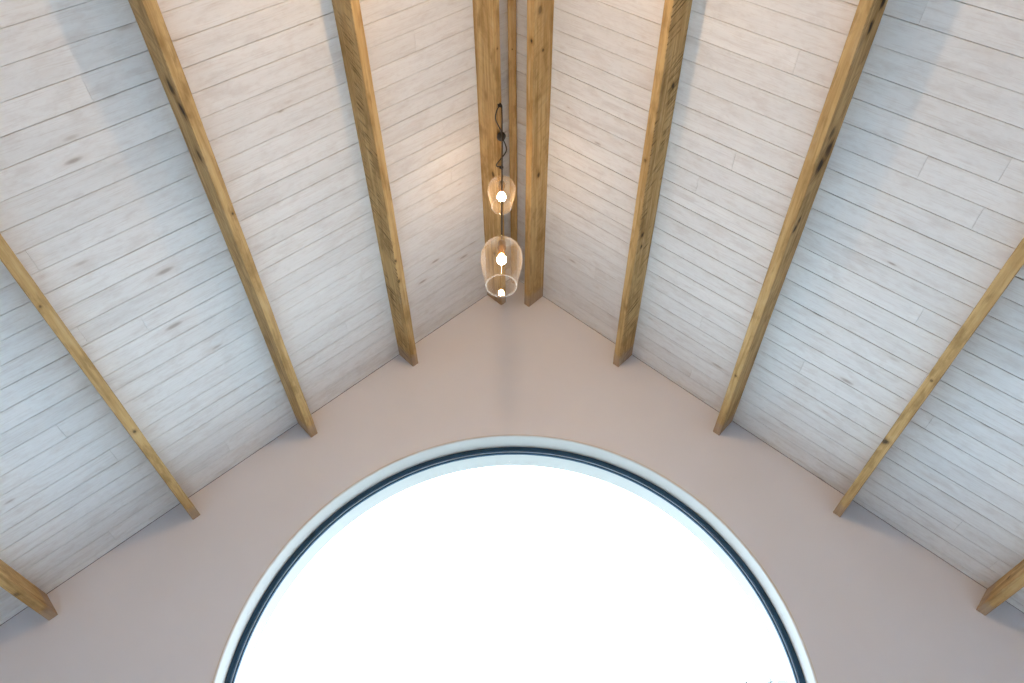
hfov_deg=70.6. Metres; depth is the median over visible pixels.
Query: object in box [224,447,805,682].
window
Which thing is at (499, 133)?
ceiling rose
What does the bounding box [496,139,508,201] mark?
pendant lamp
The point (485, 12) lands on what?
ceiling beam
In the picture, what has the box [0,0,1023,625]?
ceiling
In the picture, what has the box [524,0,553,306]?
ceiling beam
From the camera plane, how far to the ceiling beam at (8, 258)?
3.33 m
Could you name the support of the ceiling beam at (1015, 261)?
attached to the ceiling
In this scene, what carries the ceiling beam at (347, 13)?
attached to the ceiling
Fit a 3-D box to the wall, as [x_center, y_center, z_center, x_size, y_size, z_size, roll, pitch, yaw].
[0.036,1.746,4.094,7.940,5.700,0.330,0,-41,0]
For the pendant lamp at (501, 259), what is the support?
hanging from the ceiling beam at (485, 12)
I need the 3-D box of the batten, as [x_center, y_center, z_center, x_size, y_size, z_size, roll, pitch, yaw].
[-0.019,-3.256,2.599,0.050,0.072,8.466,0,-41,0]
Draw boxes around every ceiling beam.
[0,234,199,519]
[0,559,57,620]
[128,0,316,436]
[332,0,417,365]
[472,0,505,304]
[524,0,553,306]
[613,0,692,366]
[713,0,887,434]
[833,238,1023,516]
[976,559,1023,615]
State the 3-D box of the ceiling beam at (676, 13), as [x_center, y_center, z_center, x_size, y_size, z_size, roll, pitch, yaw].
[0.739,-2.653,2.069,0.150,0.195,8.468,-1,-41,1]
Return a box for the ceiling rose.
[497,132,505,140]
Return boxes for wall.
[0,279,1023,682]
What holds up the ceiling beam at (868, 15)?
attached to the ceiling
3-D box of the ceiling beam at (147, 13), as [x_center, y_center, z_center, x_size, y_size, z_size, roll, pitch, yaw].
[-1.404,-2.189,1.695,0.149,0.181,8.467,0,-41,0]
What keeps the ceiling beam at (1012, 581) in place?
attached to the ceiling
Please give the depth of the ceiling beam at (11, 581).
3.88 m
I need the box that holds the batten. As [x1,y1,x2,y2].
[508,0,516,282]
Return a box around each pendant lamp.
[485,102,521,292]
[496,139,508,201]

